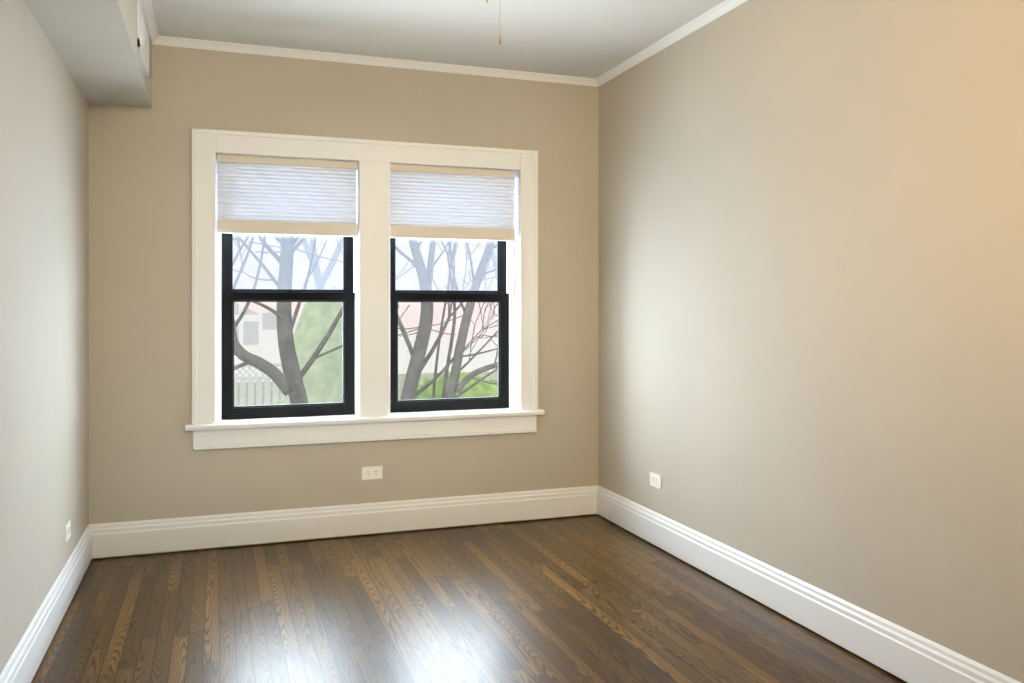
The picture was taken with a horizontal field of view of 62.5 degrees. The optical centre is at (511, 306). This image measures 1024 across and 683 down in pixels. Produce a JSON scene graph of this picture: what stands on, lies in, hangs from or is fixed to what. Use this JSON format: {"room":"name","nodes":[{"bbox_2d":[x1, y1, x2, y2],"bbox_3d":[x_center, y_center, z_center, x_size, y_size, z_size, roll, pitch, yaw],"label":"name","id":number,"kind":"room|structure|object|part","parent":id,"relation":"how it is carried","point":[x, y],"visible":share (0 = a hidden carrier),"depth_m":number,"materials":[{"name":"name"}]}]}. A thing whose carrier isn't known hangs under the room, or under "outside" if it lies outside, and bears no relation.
{"room":"empty bedroom","nodes":[
{"label":"empty bedroom","id":0,"kind":"room"},
{"bbox_2d":[0,0,88,673],"bbox_3d":[-1.333,-0.060,1.716,0.150,2.700,6.120,0,0,-19],"label":"wall","id":1,"kind":"structure","parent":0,"point":[44,301],"depth_m":3.11,"materials":[{"name":"beige paint"}]},
{"bbox_2d":[0,524,95,682],"bbox_3d":[-1.221,1.197,1.654,0.020,0.174,5.630,0,0,-19],"label":"baseboard","id":2,"kind":"structure","parent":1,"relation":"attached to","point":[25,660],"depth_m":3.21,"materials":[{"name":"white paint"}]},
{"bbox_2d":[65,520,70,542],"bbox_3d":[-1.939,0.980,3.686,0.008,0.072,0.116,0,0,-19],"label":"electrical outlet","id":3,"kind":"object","parent":1,"relation":"attached to","point":[67,530],"visible":1,"depth_m":3.67,"materials":[{"name":"white plastic"}]},
{"bbox_2d":[89,45,597,558],"bbox_3d":[-0.868,-0.060,4.941,2.860,2.700,0.340,0,0,-19],"label":"wall","id":4,"kind":"structure","parent":0,"point":[147,461],"depth_m":4.63,"materials":[{"name":"beige paint"}]},
{"bbox_2d":[141,0,160,44],"bbox_3d":[-0.933,-1.390,1.755,0.036,0.040,5.630,0,0,-19],"label":"crown molding","id":5,"kind":"structure","parent":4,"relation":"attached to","point":[147,5],"depth_m":4.11,"materials":[{"name":"white paint"}]},
{"bbox_2d":[96,486,595,558],"bbox_3d":[-0.813,1.197,4.769,2.790,0.174,0.020,0,0,-19],"label":"baseboard","id":6,"kind":"structure","parent":4,"relation":"attached to","point":[129,538],"depth_m":4.70,"materials":[{"name":"white paint"}]},
{"bbox_2d":[185,128,544,449],"bbox_3d":[-0.820,-0.093,4.924,2.016,1.697,0.399,0,0,-19],"label":"window","id":7,"kind":"structure","parent":4,"relation":"in","point":[368,201],"depth_m":4.78,"materials":[{"name":"white paint"}]},
{"bbox_2d":[216,154,357,236],"bbox_3d":[-1.238,-0.611,4.679,0.752,0.421,0.044,0,0,-19],"label":"shade","id":8,"kind":"object","parent":7,"relation":"attached to","point":[256,194],"depth_m":4.66,"materials":[{"name":"fabric"}]},
{"bbox_3d":[-1.265,-0.432,4.789,0.724,0.777,0.036,0,0,-19],"label":"sash","id":9,"kind":"part","parent":7,"relation":"part of","materials":[{"name":"black paint"}]},
{"bbox_3d":[-1.251,0.259,4.749,0.726,0.718,0.040,0,0,-19],"label":"sash","id":10,"kind":"part","parent":7,"relation":"part of","materials":[{"name":"clear glass"}]},
{"bbox_3d":[-0.391,-0.432,5.095,0.751,0.777,0.036,0,0,-19],"label":"sash","id":11,"kind":"part","parent":7,"relation":"part of","materials":[{"name":"black paint"}]},
{"bbox_3d":[-0.377,0.259,5.056,0.753,0.718,0.040,0,0,-19],"label":"sash","id":12,"kind":"part","parent":7,"relation":"part of","materials":[{"name":"clear glass"}]},
{"bbox_2d":[388,163,514,241],"bbox_3d":[-0.350,-0.611,4.990,0.763,0.421,0.044,0,0,-19],"label":"shade","id":13,"kind":"object","parent":7,"relation":"attached to","point":[427,201],"depth_m":4.97,"materials":[{"name":"fabric"}]},
{"bbox_2d":[362,466,381,479],"bbox_3d":[-0.792,0.940,4.783,0.116,0.072,0.008,0,0,-19],"label":"electrical outlet","id":14,"kind":"object","parent":4,"relation":"attached to","point":[372,472],"visible":1,"depth_m":4.78,"materials":[{"name":"white plastic"}]},
{"bbox_2d":[161,36,592,85],"bbox_3d":[-0.657,-1.390,4.816,2.460,0.040,0.036,0,0,-19],"label":"crown molding","id":15,"kind":"structure","parent":4,"relation":"attached to","point":[165,40],"depth_m":4.76,"materials":[{"name":"white paint"}]},
{"bbox_2d":[300,236,496,289],"bbox_3d":[-3.624,-2.340,23.334,19.358,10.469,12.615,0,0,-19],"label":"tree","id":16,"kind":"object","parent":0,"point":[319,276],"depth_m":20.55,"materials":[{"name":"grey plant"}]},
{"bbox_2d":[151,0,724,77],"bbox_3d":[0.087,-1.470,2.213,3.160,0.120,6.120,0,0,-19],"label":"ceiling","id":17,"kind":"structure","parent":0,"point":[588,38],"depth_m":4.26,"materials":[{"name":"paint"}]},
{"bbox_2d":[24,0,151,107],"bbox_3d":[-1.090,-1.225,1.700,0.298,0.370,5.630,0,0,-19],"label":"soffit beam","id":18,"kind":"structure","parent":17,"relation":"attached to","point":[94,43],"depth_m":3.40,"materials":[{"name":"beige paint"}]},
{"bbox_2d":[137,0,148,77],"bbox_3d":[-1.683,-1.225,3.855,0.008,0.220,0.550,0,0,-19],"label":"air vent grille","id":19,"kind":"object","parent":18,"relation":"attached to","point":[142,38],"visible":1,"depth_m":3.80,"materials":[{"name":"white paint"}]},
{"bbox_2d":[31,514,906,682],"bbox_3d":[0.087,1.350,2.213,3.160,0.120,6.120,0,0,-19],"label":"floor","id":20,"kind":"structure","parent":0,"point":[596,598],"depth_m":3.50,"materials":[{"name":"brown wood"}]},
{"bbox_2d":[598,0,1023,682],"bbox_3d":[1.508,-0.060,2.711,0.150,2.700,6.120,0,0,-19],"label":"wall","id":21,"kind":"structure","parent":0,"point":[810,290],"depth_m":3.25,"materials":[{"name":"beige paint"}]},
{"bbox_2d":[650,472,660,488],"bbox_3d":[0.775,0.938,4.563,0.008,0.072,0.116,0,0,-19],"label":"electrical outlet","id":22,"kind":"object","parent":21,"relation":"attached to","point":[655,480],"visible":1,"depth_m":4.56,"materials":[{"name":"white plastic"}]},
{"bbox_2d":[593,0,747,86],"bbox_3d":[1.451,-1.390,2.590,0.036,0.040,5.630,0,0,-19],"label":"crown molding","id":23,"kind":"structure","parent":21,"relation":"attached to","point":[708,16],"depth_m":4.38,"materials":[{"name":"white paint"}]},
{"bbox_2d":[596,485,1020,682],"bbox_3d":[1.459,1.197,2.593,0.020,0.174,5.630,0,0,-19],"label":"baseboard","id":24,"kind":"structure","parent":21,"relation":"attached to","point":[903,654],"depth_m":3.36,"materials":[{"name":"white paint"}]},
{"label":"outside","id":25,"kind":"structure","parent":0,"visible":0},
{"bbox_2d":[237,371,497,405],"bbox_3d":[-9.083,2.990,31.636,85.000,0.200,54.280,0,0,-19],"label":"lawn","id":26,"kind":"structure","parent":25,"point":[428,376],"depth_m":31.47,"materials":[{"name":"green plant"}]},
{"bbox_2d":[234,363,284,405],"bbox_3d":[-8.375,2.170,21.977,6.910,1.440,0.100,0,0,-19],"label":"fence","id":27,"kind":"object","parent":26,"relation":"on","point":[258,392],"depth_m":22.49,"materials":[{"name":"white wood"}]},
{"bbox_2d":[273,286,342,404],"bbox_3d":[-3.484,1.327,14.889,1.630,3.435,1.469,0,0,-19],"label":"bush","id":28,"kind":"object","parent":26,"relation":"on","point":[331,378],"depth_m":14.36,"materials":[{"name":"green plant"}]},
{"bbox_2d":[221,233,462,403],"bbox_3d":[-3.778,-2.569,11.308,7.921,10.901,3.713,0,0,-19],"label":"tree","id":29,"kind":"object","parent":26,"relation":"on","point":[276,371],"depth_m":11.54,"materials":[{"name":"grey plant"}]},
{"bbox_2d":[234,302,497,381],"bbox_3d":[-10.010,-1.660,38.823,36.000,9.100,12.100,0,0,-19],"label":"buildings","id":30,"kind":"structure","parent":26,"relation":"on","point":[274,342],"depth_m":32.83},
{"bbox_2d":[253,236,497,399],"bbox_3d":[-0.136,-2.168,11.556,8.498,10.336,3.462,0,0,-19],"label":"tree","id":31,"kind":"object","parent":26,"relation":"on","point":[463,331],"depth_m":11.18,"materials":[{"name":"grey plant"}]},
{"bbox_2d":[415,372,497,399],"bbox_3d":[-0.675,1.974,14.273,2.841,1.826,2.510,0,0,-19],"label":"bush","id":32,"kind":"object","parent":26,"relation":"on","point":[467,394],"depth_m":13.69,"materials":[{"name":"green plant"}]},
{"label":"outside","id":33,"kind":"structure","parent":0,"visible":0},
{"bbox_2d":[221,234,497,346],"bbox_3d":[-4.481,-1.414,26.434,11.222,5.095,11.115,0,0,-19],"label":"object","id":34,"kind":"object","parent":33,"point":[478,327],"depth_m":23.19,"materials":[{"name":"white"}]}
]}

